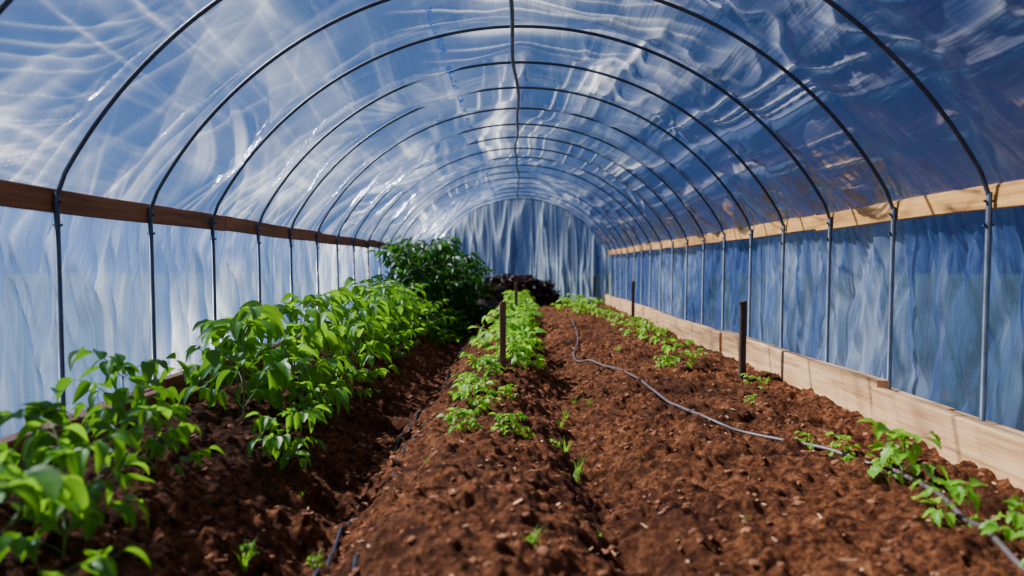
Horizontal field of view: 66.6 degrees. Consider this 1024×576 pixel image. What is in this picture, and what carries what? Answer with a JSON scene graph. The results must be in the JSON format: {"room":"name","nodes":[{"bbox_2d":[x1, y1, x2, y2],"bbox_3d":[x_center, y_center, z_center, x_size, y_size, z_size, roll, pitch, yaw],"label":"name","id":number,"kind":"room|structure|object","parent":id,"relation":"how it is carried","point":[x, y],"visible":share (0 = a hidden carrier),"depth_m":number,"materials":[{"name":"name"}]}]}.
{"room":"greenhouse","nodes":[
{"label":"greenhouse","id":0,"kind":"room"},
{"bbox_2d":[0,206,410,437],"bbox_3d":[-2.651,0.296,10.240,0.238,1.951,26.400,0,2,1],"label":"wall","id":1,"kind":"structure","parent":0,"point":[106,283],"depth_m":5.37,"materials":[{"name":"clear plastic"}]},
{"bbox_2d":[0,311,405,478],"bbox_3d":[-2.453,0.721,10.245,0.227,0.432,26.290,0,2,1],"label":"baseboard","id":2,"kind":"structure","parent":1,"relation":"attached to","point":[177,380],"depth_m":4.95,"materials":[{"name":"brown wood"}]},
{"bbox_2d":[288,86,752,336],"bbox_3d":[0.090,-0.823,8.794,5.240,2.880,0.033,0,2,1],"label":"hoop","id":3,"kind":"object","parent":2,"relation":"on","point":[290,245],"visible":0.96,"depth_m":8.76},
{"bbox_2d":[315,107,725,330],"bbox_3d":[0.102,-0.855,9.941,5.240,2.880,0.033,0,2,1],"label":"hoop","id":4,"kind":"object","parent":2,"relation":"on","point":[508,108],"visible":0.95,"depth_m":9.91},
{"bbox_2d":[0,179,403,249],"bbox_3d":[-2.531,-0.673,10.205,0.048,0.173,26.286,0,2,1],"label":"rail","id":5,"kind":"object","parent":4,"relation":"attached to","point":[17,195],"visible":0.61,"depth_m":5.29,"materials":[{"name":"brown wood"}]},
{"bbox_2d":[608,180,1023,254],"bbox_3d":[2.740,-0.670,10.151,0.048,0.170,26.286,0,2,1],"label":"rail","id":6,"kind":"object","parent":4,"relation":"attached to","point":[1007,194],"visible":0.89,"depth_m":5.66,"materials":[{"name":"beige wood"}]},
{"bbox_2d":[367,147,673,314],"bbox_3d":[0.137,-0.950,13.298,5.240,2.880,0.033,0,2,1],"label":"hoop","id":7,"kind":"object","parent":2,"relation":"on","point":[628,186],"visible":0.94,"depth_m":13.27},
{"bbox_2d":[379,156,661,310],"bbox_3d":[0.148,-0.981,14.390,5.240,2.880,0.033,0,2,1],"label":"hoop","id":8,"kind":"object","parent":2,"relation":"on","point":[660,246],"visible":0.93,"depth_m":14.36},
{"bbox_2d":[398,171,642,304],"bbox_3d":[0.171,-1.044,16.631,5.240,2.880,0.033,0,2,1],"label":"hoop","id":9,"kind":"object","parent":2,"relation":"on","point":[512,171],"visible":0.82,"depth_m":16.59},
{"bbox_2d":[210,25,832,362],"bbox_3d":[0.068,-0.760,6.560,5.240,2.880,0.033,0,2,1],"label":"hoop","id":10,"kind":"object","parent":2,"relation":"on","point":[212,222],"visible":0.94,"depth_m":6.53},
{"bbox_2d":[147,0,896,389],"bbox_3d":[0.056,-0.729,5.451,5.240,2.880,0.033,0,2,1],"label":"hoop","id":11,"kind":"object","parent":2,"relation":"on","point":[893,213],"visible":0.96,"depth_m":5.43},
{"bbox_2d":[509,0,519,200],"bbox_3d":[0.054,-2.249,10.140,0.107,0.052,26.301,0,2,1],"label":"pipe","id":12,"kind":"object","parent":11,"relation":"attached to","point":[511,2],"visible":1,"depth_m":7.90,"materials":[{"name":"black metal"}]},
{"bbox_2d":[427,191,616,296],"bbox_3d":[0.217,-1.171,21.112,5.240,2.880,0.033,0,2,1],"label":"hoop","id":13,"kind":"object","parent":2,"relation":"on","point":[515,191],"visible":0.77,"depth_m":21.07},
{"bbox_2d":[411,177,634,280],"bbox_3d":[0.182,-1.076,17.751,5.240,2.880,0.033,0,2,1],"label":"hoop","id":14,"kind":"object","parent":2,"relation":"on","point":[512,177],"visible":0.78,"depth_m":17.71},
{"bbox_2d":[435,195,611,294],"bbox_3d":[0.228,-1.202,22.237,5.240,2.880,0.033,0,2,1],"label":"hoop","id":15,"kind":"object","parent":2,"relation":"on","point":[512,195],"visible":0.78,"depth_m":22.20},
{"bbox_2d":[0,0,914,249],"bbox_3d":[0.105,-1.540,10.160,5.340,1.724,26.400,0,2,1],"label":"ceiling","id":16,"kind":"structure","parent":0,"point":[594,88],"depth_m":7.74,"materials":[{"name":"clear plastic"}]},
{"bbox_2d":[0,300,1023,575],"bbox_3d":[0.105,0.815,10.226,5.240,0.489,26.400,0,2,1],"label":"soil","id":17,"kind":"structure","parent":0,"point":[641,553],"depth_m":3.85,"materials":[{"name":"soil"}]},
{"bbox_2d":[0,418,148,563],"bbox_3d":[-1.490,0.717,2.670,0.495,0.504,0.651,0,2,-3],"label":"plant","id":18,"kind":"object","parent":17,"relation":"on","point":[75,458],"visible":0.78,"depth_m":2.65,"materials":[{"name":"green plant"}]},
{"bbox_2d":[0,449,151,575],"bbox_3d":[-1.427,0.731,2.141,0.818,0.593,0.766,-1,2,-38],"label":"plant","id":19,"kind":"object","parent":17,"relation":"on","point":[53,486],"visible":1,"depth_m":2.28,"materials":[{"name":"green plant"}]},
{"bbox_2d":[0,387,154,518],"bbox_3d":[-1.830,0.673,2.956,0.707,0.513,0.649,-2,2,-44],"label":"plant","id":20,"kind":"object","parent":17,"relation":"on","point":[34,410],"visible":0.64,"depth_m":2.94,"materials":[{"name":"green plant"}]},
{"bbox_2d":[55,346,189,442],"bbox_3d":[-1.960,0.559,3.960,0.602,0.594,0.608,-1,2,-35],"label":"plant","id":21,"kind":"object","parent":17,"relation":"on","point":[120,396],"visible":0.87,"depth_m":3.88,"materials":[{"name":"green plant"}]},
{"bbox_2d":[92,402,224,475],"bbox_3d":[-1.589,0.669,3.450,0.444,0.359,0.437,0,2,17],"label":"plant","id":22,"kind":"object","parent":17,"relation":"on","point":[182,433],"visible":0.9,"depth_m":3.42,"materials":[{"name":"green plant"}]},
{"bbox_2d":[159,319,301,403],"bbox_3d":[-1.977,0.538,5.513,0.962,0.690,0.881,0,2,-8],"label":"plant","id":23,"kind":"object","parent":17,"relation":"on","point":[250,349],"visible":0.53,"depth_m":5.36,"materials":[{"name":"green plant"}]},
{"bbox_2d":[237,536,257,571],"bbox_3d":[-1.067,1.057,3.068,0.127,0.115,0.175,0,2,-13],"label":"weed","id":24,"kind":"object","parent":17,"relation":"on","point":[244,565],"visible":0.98,"depth_m":3.06,"materials":[{"name":"green plant"}]},
{"bbox_2d":[178,304,318,413],"bbox_3d":[-1.676,0.482,4.975,0.834,0.798,0.966,0,2,-7],"label":"plant","id":25,"kind":"object","parent":17,"relation":"on","point":[278,376],"visible":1,"depth_m":4.89,"materials":[{"name":"green plant"}]},
{"bbox_2d":[242,405,330,470],"bbox_3d":[-1.220,0.830,4.256,0.487,0.366,0.518,-1,2,-22],"label":"plant","id":26,"kind":"object","parent":17,"relation":"on","point":[273,446],"visible":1,"depth_m":4.15,"materials":[{"name":"green plant"}]},
{"bbox_2d":[233,304,352,413],"bbox_3d":[-1.583,0.523,5.567,0.795,0.811,1.046,-1,2,-30],"label":"plant","id":27,"kind":"object","parent":17,"relation":"on","point":[340,394],"visible":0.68,"depth_m":5.51,"materials":[{"name":"green plant"}]},
{"bbox_2d":[228,287,357,381],"bbox_3d":[-1.844,0.422,6.406,0.875,0.860,0.877,1,2,22],"label":"plant","id":28,"kind":"object","parent":17,"relation":"on","point":[290,308],"visible":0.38,"depth_m":6.41,"materials":[{"name":"green plant"}]},
{"bbox_2d":[276,381,344,430],"bbox_3d":[-1.353,0.805,5.152,0.457,0.363,0.514,1,2,26],"label":"plant","id":29,"kind":"object","parent":17,"relation":"on","point":[307,385],"visible":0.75,"depth_m":5.12,"materials":[{"name":"green plant"}]},
{"bbox_2d":[306,555,324,567],"bbox_3d":[-0.839,1.167,3.314,0.082,0.071,0.069,0,2,-9],"label":"seedling","id":30,"kind":"object","parent":17,"relation":"on","point":[318,556],"visible":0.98,"depth_m":3.31,"materials":[{"name":"green plant"}]},
{"bbox_2d":[267,291,364,364],"bbox_3d":[-1.927,0.414,7.567,0.825,0.786,0.977,-2,2,-45],"label":"plant","id":31,"kind":"object","parent":17,"relation":"on","point":[308,299],"visible":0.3,"depth_m":7.56,"materials":[{"name":"green plant"}]},
{"bbox_2d":[304,294,382,349],"bbox_3d":[-1.946,0.428,8.843,0.911,0.728,1.028,-1,2,-31],"label":"plant","id":32,"kind":"object","parent":17,"relation":"on","point":[373,295],"visible":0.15,"depth_m":8.80,"materials":[{"name":"green plant"}]},
{"bbox_2d":[322,365,378,400],"bbox_3d":[-1.244,0.752,6.031,0.448,0.319,0.421,-1,2,-26],"label":"plant","id":33,"kind":"object","parent":17,"relation":"on","point":[349,373],"visible":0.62,"depth_m":6.04,"materials":[{"name":"green plant"}]},
{"bbox_2d":[305,318,399,382],"bbox_3d":[-1.462,0.587,6.959,0.819,0.661,0.778,0,2,4],"label":"plant","id":34,"kind":"object","parent":17,"relation":"on","point":[357,327],"visible":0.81,"depth_m":6.92,"materials":[{"name":"green plant"}]},
{"bbox_2d":[314,294,411,355],"bbox_3d":[-1.655,0.428,8.126,0.983,0.737,1.047,0,2,17],"label":"plant","id":35,"kind":"object","parent":17,"relation":"on","point":[367,310],"visible":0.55,"depth_m":8.17,"materials":[{"name":"green plant"}]},
{"bbox_2d":[339,277,410,334],"bbox_3d":[-1.776,0.310,9.919,0.931,0.900,0.918,0,2,0],"label":"plant","id":36,"kind":"object","parent":17,"relation":"on","point":[349,280],"visible":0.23,"depth_m":9.97,"materials":[{"name":"green plant"}]},
{"bbox_2d":[332,285,424,348],"bbox_3d":[-1.608,0.396,9.198,0.827,0.858,1.102,1,2,31],"label":"plant","id":37,"kind":"object","parent":17,"relation":"on","point":[360,288],"visible":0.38,"depth_m":9.15,"materials":[{"name":"green plant"}]},
{"bbox_2d":[313,342,468,575],"bbox_3d":[-0.720,1.002,7.239,0.145,0.240,9.604,0,2,1],"label":"drip line","id":38,"kind":"object","parent":17,"relation":"on","point":[332,553],"visible":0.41,"depth_m":3.61,"materials":[{"name":"plastic"}]},
{"bbox_2d":[370,277,425,322],"bbox_3d":[-1.815,0.279,11.559,0.973,0.889,1.077,-1,2,-40],"label":"leafy bush","id":39,"kind":"object","parent":17,"relation":"on","point":[394,284],"visible":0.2,"depth_m":11.55,"materials":[{"name":"green plant"}]},
{"bbox_2d":[363,279,440,336],"bbox_3d":[-1.561,0.340,10.927,1.134,0.940,1.034,0,2,-16],"label":"leafy bush","id":40,"kind":"object","parent":17,"relation":"on","point":[397,290],"visible":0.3,"depth_m":10.88,"materials":[{"name":"green plant"}]},
{"bbox_2d":[384,329,419,357],"bbox_3d":[-1.273,0.653,8.754,0.491,0.384,0.423,0,2,-11],"label":"plant","id":41,"kind":"object","parent":17,"relation":"on","point":[395,342],"visible":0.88,"depth_m":8.72,"materials":[{"name":"green plant"}]},
{"bbox_2d":[379,291,433,342],"bbox_3d":[-1.428,0.427,10.452,0.932,0.775,0.857,-2,2,-44],"label":"plant","id":42,"kind":"object","parent":17,"relation":"on","point":[415,325],"visible":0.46,"depth_m":10.36,"materials":[{"name":"green plant"}]},
{"bbox_2d":[351,363,461,572],"bbox_3d":[-0.590,0.981,5.985,0.107,0.209,6.103,0,2,1],"label":"drip line","id":43,"kind":"object","parent":17,"relation":"on","point":[415,436],"visible":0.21,"depth_m":4.37,"materials":[{"name":"plastic"}]},
{"bbox_2d":[358,238,463,331],"bbox_3d":[-1.638,-0.026,12.324,1.614,1.490,1.412,0,2,6],"label":"bush","id":44,"kind":"object","parent":17,"relation":"on","point":[420,276],"visible":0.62,"depth_m":12.17,"materials":[{"name":"green plant"}]},
{"bbox_2d":[372,235,469,319],"bbox_3d":[-1.606,-0.126,13.717,1.729,1.585,1.538,0,2,14],"label":"bush","id":45,"kind":"object","parent":17,"relation":"on","point":[444,266],"visible":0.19,"depth_m":13.49,"materials":[{"name":"green plant"}]},
{"bbox_2d":[408,297,457,345],"bbox_3d":[-1.190,0.508,11.447,0.896,0.742,0.852,-1,2,-41],"label":"leafy bush","id":46,"kind":"object","parent":17,"relation":"on","point":[432,335],"visible":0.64,"depth_m":11.38,"materials":[{"name":"green plant"}]},
{"bbox_2d":[409,243,476,304],"bbox_3d":[-1.485,-0.174,16.106,1.452,1.532,1.641,-1,2,-21],"label":"bush","id":47,"kind":"object","parent":17,"relation":"on","point":[455,251],"visible":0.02,"depth_m":15.85,"materials":[{"name":"green plant"}]},
{"bbox_2d":[434,309,468,343],"bbox_3d":[-1.018,0.607,12.439,0.674,0.619,0.727,0,2,-6],"label":"leafy bush","id":48,"kind":"object","parent":17,"relation":"on","point":[457,340],"visible":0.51,"depth_m":12.40,"materials":[{"name":"green plant"}]},
{"bbox_2d":[416,261,493,338],"bbox_3d":[-1.039,0.247,13.273,1.462,1.424,1.498,1,2,32],"label":"bush","id":49,"kind":"object","parent":17,"relation":"on","point":[457,273],"visible":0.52,"depth_m":13.08,"materials":[{"name":"green plant"}]},
{"bbox_2d":[436,404,488,434],"bbox_3d":[-0.298,0.832,4.710,0.355,0.248,0.312,0,2,12],"label":"plant","id":50,"kind":"object","parent":17,"relation":"on","point":[450,418],"visible":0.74,"depth_m":4.72,"materials":[{"name":"green plant"}]},
{"bbox_2d":[434,252,501,324],"bbox_3d":[-0.991,0.061,14.565,1.621,1.497,1.577,0,2,-9],"label":"bush","id":51,"kind":"object","parent":17,"relation":"on","point":[455,261],"visible":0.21,"depth_m":14.41,"materials":[{"name":"green plant"}]},
{"bbox_2d":[448,373,495,396],"bbox_3d":[-0.314,0.763,5.967,0.346,0.250,0.338,1,2,20],"label":"plant","id":52,"kind":"object","parent":17,"relation":"on","point":[475,378],"visible":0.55,"depth_m":5.94,"materials":[{"name":"green plant"}]},
{"bbox_2d":[450,379,498,416],"bbox_3d":[-0.242,0.752,5.332,0.318,0.243,0.385,0,2,15],"label":"plant","id":53,"kind":"object","parent":17,"relation":"on","point":[483,400],"visible":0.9,"depth_m":5.29,"materials":[{"name":"green plant"}]},
{"bbox_2d":[458,351,508,384],"bbox_3d":[-0.225,0.699,6.498,0.444,0.334,0.448,0,2,-1],"label":"plant","id":54,"kind":"object","parent":17,"relation":"on","point":[476,363],"visible":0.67,"depth_m":6.51,"materials":[{"name":"green plant"}]},
{"bbox_2d":[468,320,523,352],"bbox_3d":[-0.157,0.623,8.835,0.688,0.506,0.679,0,2,-5],"label":"plant","id":55,"kind":"object","parent":17,"relation":"on","point":[472,338],"visible":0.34,"depth_m":8.81,"materials":[{"name":"green plant"}]},
{"bbox_2d":[471,309,529,345],"bbox_3d":[-0.144,0.515,9.911,0.675,0.472,0.702,-1,2,-24],"label":"plant","id":56,"kind":"object","parent":17,"relation":"on","point":[494,312],"visible":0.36,"depth_m":9.95,"materials":[{"name":"green plant"}]},
{"bbox_2d":[499,301,505,372],"bbox_3d":[-0.083,0.510,7.019,0.058,0.795,0.073,0,2,1],"label":"wooden stake","id":57,"kind":"object","parent":17,"relation":"on","point":[502,306],"visible":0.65,"depth_m":6.99,"materials":[{"name":"brown wood"}]},
{"bbox_2d":[487,307,526,330],"bbox_3d":[-0.018,0.498,11.388,0.590,0.429,0.606,0,2,12],"label":"plant","id":58,"kind":"object","parent":17,"relation":"on","point":[522,308],"visible":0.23,"depth_m":11.35,"materials":[{"name":"green plant"}]},
{"bbox_2d":[496,384,518,400],"bbox_3d":[-0.044,0.785,5.763,0.215,0.150,0.205,1,2,38],"label":"plant","id":59,"kind":"object","parent":17,"relation":"on","point":[506,387],"visible":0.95,"depth_m":5.76,"materials":[{"name":"green plant"}]},
{"bbox_2d":[472,326,546,367],"bbox_3d":[-0.030,0.624,7.837,0.669,0.473,0.698,-1,2,-29],"label":"plant","id":60,"kind":"object","parent":17,"relation":"on","point":[509,332],"visible":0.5,"depth_m":7.85,"materials":[{"name":"green plant"}]},
{"bbox_2d":[489,411,534,438],"bbox_3d":[0.004,0.843,4.794,0.252,0.190,0.264,-1,2,-30],"label":"plant","id":61,"kind":"object","parent":17,"relation":"on","point":[519,413],"visible":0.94,"depth_m":4.77,"materials":[{"name":"green plant"}]},
{"bbox_2d":[470,273,561,308],"bbox_3d":[0.045,0.059,21.901,2.835,0.967,2.066,0,2,1],"label":"heap","id":62,"kind":"object","parent":17,"relation":"on","point":[544,295],"visible":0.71,"depth_m":21.40,"materials":[{"name":"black plant"}]},
{"bbox_2d":[514,281,517,307],"bbox_3d":[0.074,0.338,14.016,0.060,0.947,0.075,0,2,1],"label":"wooden stake","id":63,"kind":"object","parent":17,"relation":"on","point":[515,282],"visible":0.45,"depth_m":13.98,"materials":[{"name":"brown wood"}]},
{"bbox_2d":[501,290,531,302],"bbox_3d":[0.090,0.319,17.629,0.731,0.540,0.757,1,2,34],"label":"plant","id":64,"kind":"object","parent":17,"relation":"on","point":[512,293],"visible":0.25,"depth_m":17.57,"materials":[{"name":"green plant"}]},
{"bbox_2d":[485,333,549,370],"bbox_3d":[0.077,0.656,8.201,0.662,0.425,0.556,1,2,23],"label":"plant","id":65,"kind":"object","parent":17,"relation":"on","point":[538,341],"visible":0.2,"depth_m":8.20,"materials":[{"name":"green plant"}]},
{"bbox_2d":[491,336,545,369],"bbox_3d":[0.060,0.637,7.465,0.537,0.408,0.540,0,2,2],"label":"plant","id":66,"kind":"object","parent":17,"relation":"on","point":[524,361],"visible":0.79,"depth_m":7.43,"materials":[{"name":"green plant"}]},
{"bbox_2d":[494,318,546,346],"bbox_3d":[0.081,0.566,9.298,0.588,0.425,0.617,-1,2,-41],"label":"plant","id":67,"kind":"object","parent":17,"relation":"on","point":[521,323],"visible":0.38,"depth_m":9.21,"materials":[{"name":"green plant"}]},
{"bbox_2d":[506,302,539,324],"bbox_3d":[0.110,0.500,13.783,0.702,0.516,0.739,0,2,13],"label":"plant","id":68,"kind":"object","parent":17,"relation":"on","point":[508,304],"visible":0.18,"depth_m":13.65,"materials":[{"name":"green plant"}]},
{"bbox_2d":[506,308,539,332],"bbox_3d":[0.039,0.536,12.165,0.694,0.476,0.674,1,2,35],"label":"plant","id":69,"kind":"object","parent":17,"relation":"on","point":[532,310],"visible":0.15,"depth_m":12.25,"materials":[{"name":"green plant"}]},
{"bbox_2d":[507,296,541,319],"bbox_3d":[0.132,0.411,14.976,0.792,0.498,0.662,1,2,39],"label":"plant","id":70,"kind":"object","parent":17,"relation":"on","point":[526,301],"visible":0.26,"depth_m":14.91,"materials":[{"name":"green plant"}]},
{"bbox_2d":[510,303,543,327],"bbox_3d":[0.165,0.510,13.346,0.731,0.541,0.758,-1,2,-25],"label":"plant","id":71,"kind":"object","parent":17,"relation":"on","point":[520,305],"visible":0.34,"depth_m":13.28,"materials":[{"name":"green plant"}]},
{"bbox_2d":[526,530,541,544],"bbox_3d":[0.067,0.922,2.810,0.076,0.082,0.089,1,2,25],"label":"seedling","id":72,"kind":"object","parent":17,"relation":"on","point":[536,532],"visible":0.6,"depth_m":2.81,"materials":[{"name":"green plant"}]},
{"bbox_2d":[112,344,1000,575],"bbox_3d":[0.110,0.915,6.409,4.733,0.440,9.189,0,2,1],"label":"debris","id":73,"kind":"object","parent":17,"relation":"on","point":[994,483],"visible":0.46,"depth_m":3.51,"materials":[{"name":"brown soil"}]},
{"bbox_2d":[551,296,578,309],"bbox_3d":[1.334,0.432,19.178,0.616,0.496,0.739,-1,2,-28],"label":"plant","id":74,"kind":"object","parent":17,"relation":"on","point":[561,297],"visible":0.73,"depth_m":19.16,"materials":[{"name":"green plant"}]},
{"bbox_2d":[567,211,567,297],"bbox_3d":[1.659,-0.895,23.268,0.038,2.774,0.040,0,2,1],"label":"wall post","id":75,"kind":"object","parent":17,"relation":"on","point":[567,211],"visible":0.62,"depth_m":23.25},
{"bbox_2d":[567,300,590,313],"bbox_3d":[1.545,0.466,17.620,0.568,0.432,0.574,1,2,34],"label":"plant","id":76,"kind":"object","parent":17,"relation":"on","point":[583,302],"visible":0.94,"depth_m":17.56,"materials":[{"name":"green plant"}]},
{"bbox_2d":[576,297,601,311],"bbox_3d":[1.891,0.421,18.495,0.605,0.433,0.637,1,2,20],"label":"plant","id":77,"kind":"object","parent":17,"relation":"on","point":[590,298],"visible":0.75,"depth_m":18.41,"materials":[{"name":"green plant"}]},
{"bbox_2d":[593,275,595,303],"bbox_3d":[2.215,0.132,20.991,0.070,0.968,0.085,0,2,1],"label":"wooden stake","id":78,"kind":"object","parent":17,"relation":"on","point":[594,276],"visible":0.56,"depth_m":20.96,"materials":[{"name":"brown wood"}]},
{"bbox_2d":[590,297,609,314],"bbox_3d":[1.860,0.423,17.022,0.402,0.448,0.559,1,2,41],"label":"seedling","id":79,"kind":"object","parent":17,"relation":"on","point":[594,306],"visible":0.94,"depth_m":17.02,"materials":[{"name":"green plant"}]},
{"bbox_2d":[596,308,615,318],"bbox_3d":[1.949,0.572,16.225,0.432,0.297,0.412,0,2,-13],"label":"plant","id":80,"kind":"object","parent":17,"relation":"on","point":[601,310],"visible":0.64,"depth_m":16.18,"materials":[{"name":"green plant"}]},
{"bbox_2d":[607,312,629,325],"bbox_3d":[1.879,0.584,14.003,0.396,0.297,0.399,3,3,34],"label":"seedling","id":81,"kind":"object","parent":17,"relation":"on","point":[616,313],"visible":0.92,"depth_m":13.99,"materials":[{"name":"green plant"}]},
{"bbox_2d":[618,321,643,336],"bbox_3d":[1.820,0.674,12.018,0.364,0.328,0.309,-1,2,-23],"label":"seedling","id":82,"kind":"object","parent":17,"relation":"on","point":[625,332],"visible":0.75,"depth_m":12.00,"materials":[{"name":"green plant"}]},
{"bbox_2d":[631,281,634,320],"bbox_3d":[2.420,0.351,15.593,0.065,1.000,0.080,0,2,1],"label":"wooden stake","id":83,"kind":"object","parent":17,"relation":"on","point":[632,282],"visible":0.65,"depth_m":15.57,"materials":[{"name":"brown wood"}]},
{"bbox_2d":[636,318,658,331],"bbox_3d":[2.158,0.655,12.558,0.405,0.332,0.451,0,2,-15],"label":"seedling","id":84,"kind":"object","parent":17,"relation":"on","point":[642,319],"visible":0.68,"depth_m":12.60,"materials":[{"name":"green plant"}]},
{"bbox_2d":[637,320,661,339],"bbox_3d":[1.962,0.650,11.422,0.419,0.336,0.302,-1,2,-33],"label":"seedling","id":85,"kind":"object","parent":17,"relation":"on","point":[642,330],"visible":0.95,"depth_m":11.40,"materials":[{"name":"green plant"}]},
{"bbox_2d":[649,325,677,345],"bbox_3d":[2.092,0.701,10.644,0.491,0.421,0.393,-2,2,-44],"label":"seedling","id":86,"kind":"object","parent":17,"relation":"on","point":[671,338],"visible":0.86,"depth_m":10.62,"materials":[{"name":"green plant"}]},
{"bbox_2d":[654,354,674,367],"bbox_3d":[1.597,0.789,8.121,0.239,0.199,0.274,0,2,2],"label":"seedling","id":87,"kind":"object","parent":17,"relation":"on","point":[664,357],"visible":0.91,"depth_m":8.08,"materials":[{"name":"green plant"}]},
{"bbox_2d":[661,339,699,367],"bbox_3d":[1.688,0.688,7.892,0.385,0.354,0.326,1,2,20],"label":"seedling","id":88,"kind":"object","parent":17,"relation":"on","point":[666,348],"visible":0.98,"depth_m":7.90,"materials":[{"name":"green plant"}]},
{"bbox_2d":[738,300,746,379],"bbox_3d":[2.217,0.572,7.497,0.062,0.905,0.077,0,2,1],"label":"wooden stake","id":89,"kind":"object","parent":17,"relation":"on","point":[742,305],"visible":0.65,"depth_m":7.47,"materials":[{"name":"brown wood"}]},
{"bbox_2d":[740,373,762,388],"bbox_3d":[2.155,0.861,7.013,0.202,0.179,0.172,1,2,19],"label":"seedling","id":90,"kind":"object","parent":17,"relation":"on","point":[759,378],"visible":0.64,"depth_m":7.00,"materials":[{"name":"green plant"}]},
{"bbox_2d":[572,319,1023,571],"bbox_3d":[1.202,0.806,9.007,0.930,0.092,12.629,0,2,-4],"label":"garden hose","id":91,"kind":"object","parent":17,"relation":"on","point":[997,541],"visible":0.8,"depth_m":4.46,"materials":[{"name":"plastic"}]},
{"bbox_2d":[794,431,816,444],"bbox_3d":[1.776,0.922,4.731,0.121,0.109,0.103,-1,2,-29],"label":"seedling","id":92,"kind":"object","parent":17,"relation":"on","point":[801,433],"visible":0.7,"depth_m":4.73,"materials":[{"name":"green plant"}]},
{"bbox_2d":[825,431,861,455],"bbox_3d":[1.900,0.913,4.511,0.210,0.170,0.155,-2,1,-16],"label":"seedling","id":93,"kind":"object","parent":17,"relation":"on","point":[835,445],"visible":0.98,"depth_m":4.50,"materials":[{"name":"green plant"}]},
{"bbox_2d":[865,428,911,467],"bbox_3d":[2.075,0.897,4.250,0.242,0.257,0.284,0,2,13],"label":"seedling","id":94,"kind":"object","parent":17,"relation":"on","point":[888,444],"visible":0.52,"depth_m":4.22,"materials":[{"name":"green plant"}]},
{"bbox_2d":[857,417,948,483],"bbox_3d":[1.973,0.851,3.946,0.349,0.384,0.448,-1,2,-42],"label":"seedling","id":95,"kind":"object","parent":17,"relation":"on","point":[880,427],"visible":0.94,"depth_m":3.90,"materials":[{"name":"green plant"}]},
{"bbox_2d":[911,472,1002,533],"bbox_3d":[1.857,0.921,3.286,0.322,0.264,0.360,0,2,2],"label":"seedling","id":96,"kind":"object","parent":17,"relation":"on","point":[957,492],"visible":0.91,"depth_m":3.22,"materials":[{"name":"green plant"}]},
{"bbox_2d":[979,494,1023,540],"bbox_3d":[1.948,0.913,3.026,0.288,0.250,0.233,0,2,1],"label":"seedling","id":97,"kind":"object","parent":17,"relation":"on","point":[988,526],"visible":0.94,"depth_m":3.00,"materials":[{"name":"green plant"}]},
{"bbox_2d":[1012,509,1023,566],"bbox_3d":[1.902,0.918,2.742,0.348,0.287,0.252,-1,2,-19],"label":"seedling","id":98,"kind":"object","parent":17,"relation":"on","point":[1020,533],"visible":1,"depth_m":2.81,"materials":[{"name":"green plant"}]},
{"bbox_2d":[438,198,608,301],"bbox_3d":[0.241,-0.935,23.460,5.340,3.547,0.117,0,2,1],"label":"wall","id":99,"kind":"structure","parent":0,"point":[524,237],"depth_m":23.41,"materials":[{"name":"clear plastic"}]},
{"bbox_2d":[610,206,1023,431],"bbox_3d":[2.861,0.297,10.184,0.188,1.951,26.400,0,2,1],"label":"wall","id":100,"kind":"structure","parent":0,"point":[939,269],"depth_m":5.76,"materials":[{"name":"clear plastic"}]},
{"bbox_2d":[602,293,1023,490],"bbox_3d":[2.662,0.723,10.193,0.227,0.432,26.290,0,2,1],"label":"baseboard","id":101,"kind":"structure","parent":100,"relation":"attached to","point":[998,448],"depth_m":5.42,"materials":[{"name":"brown wood"}]},
{"bbox_2d":[0,0,13,14],"bbox_3d":[0.033,-0.666,3.222,5.240,2.880,0.033,0,2,1],"label":"hoop","id":102,"kind":"object","parent":101,"relation":"on","point":[5,3],"visible":1,"depth_m":3.22},
{"bbox_2d":[336,123,704,324],"bbox_3d":[0.114,-0.887,11.051,5.240,2.880,0.033,0,2,1],"label":"hoop","id":103,"kind":"object","parent":101,"relation":"on","point":[437,141],"visible":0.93,"depth_m":11.02},
{"bbox_2d":[352,136,688,319],"bbox_3d":[0.125,-0.918,12.152,5.240,2.880,0.033,0,2,1],"label":"hoop","id":104,"kind":"object","parent":101,"relation":"on","point":[422,164],"visible":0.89,"depth_m":12.12},
{"bbox_2d":[389,164,651,306],"bbox_3d":[0.160,-1.013,15.533,5.240,2.880,0.033,0,2,1],"label":"hoop","id":105,"kind":"object","parent":101,"relation":"on","point":[650,254],"visible":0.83,"depth_m":15.50},
{"bbox_2d":[256,61,785,348],"bbox_3d":[0.079,-0.792,7.709,5.240,2.880,0.033,0,2,1],"label":"hoop","id":106,"kind":"object","parent":101,"relation":"on","point":[258,229],"visible":0.92,"depth_m":7.68},
{"bbox_2d":[415,183,627,299],"bbox_3d":[0.194,-1.108,18.891,5.240,2.880,0.033,0,2,1],"label":"hoop","id":107,"kind":"object","parent":101,"relation":"on","point":[505,183],"visible":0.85,"depth_m":18.85},
{"bbox_2d":[422,187,621,298],"bbox_3d":[0.206,-1.140,20.034,5.240,2.880,0.033,0,2,1],"label":"hoop","id":108,"kind":"object","parent":101,"relation":"on","point":[515,187],"visible":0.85,"depth_m":20.00},
{"bbox_2d":[437,198,607,293],"bbox_3d":[0.239,-1.233,23.323,5.240,2.880,0.033,0,2,1],"label":"hoop","id":109,"kind":"object","parent":101,"relation":"on","point":[519,198],"visible":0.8,"depth_m":23.29},
{"bbox_2d":[53,0,993,421],"bbox_3d":[0.045,-0.698,4.342,5.240,2.880,0.033,0,2,1],"label":"hoop","id":110,"kind":"object","parent":101,"relation":"on","point":[988,224],"visible":0.93,"depth_m":4.33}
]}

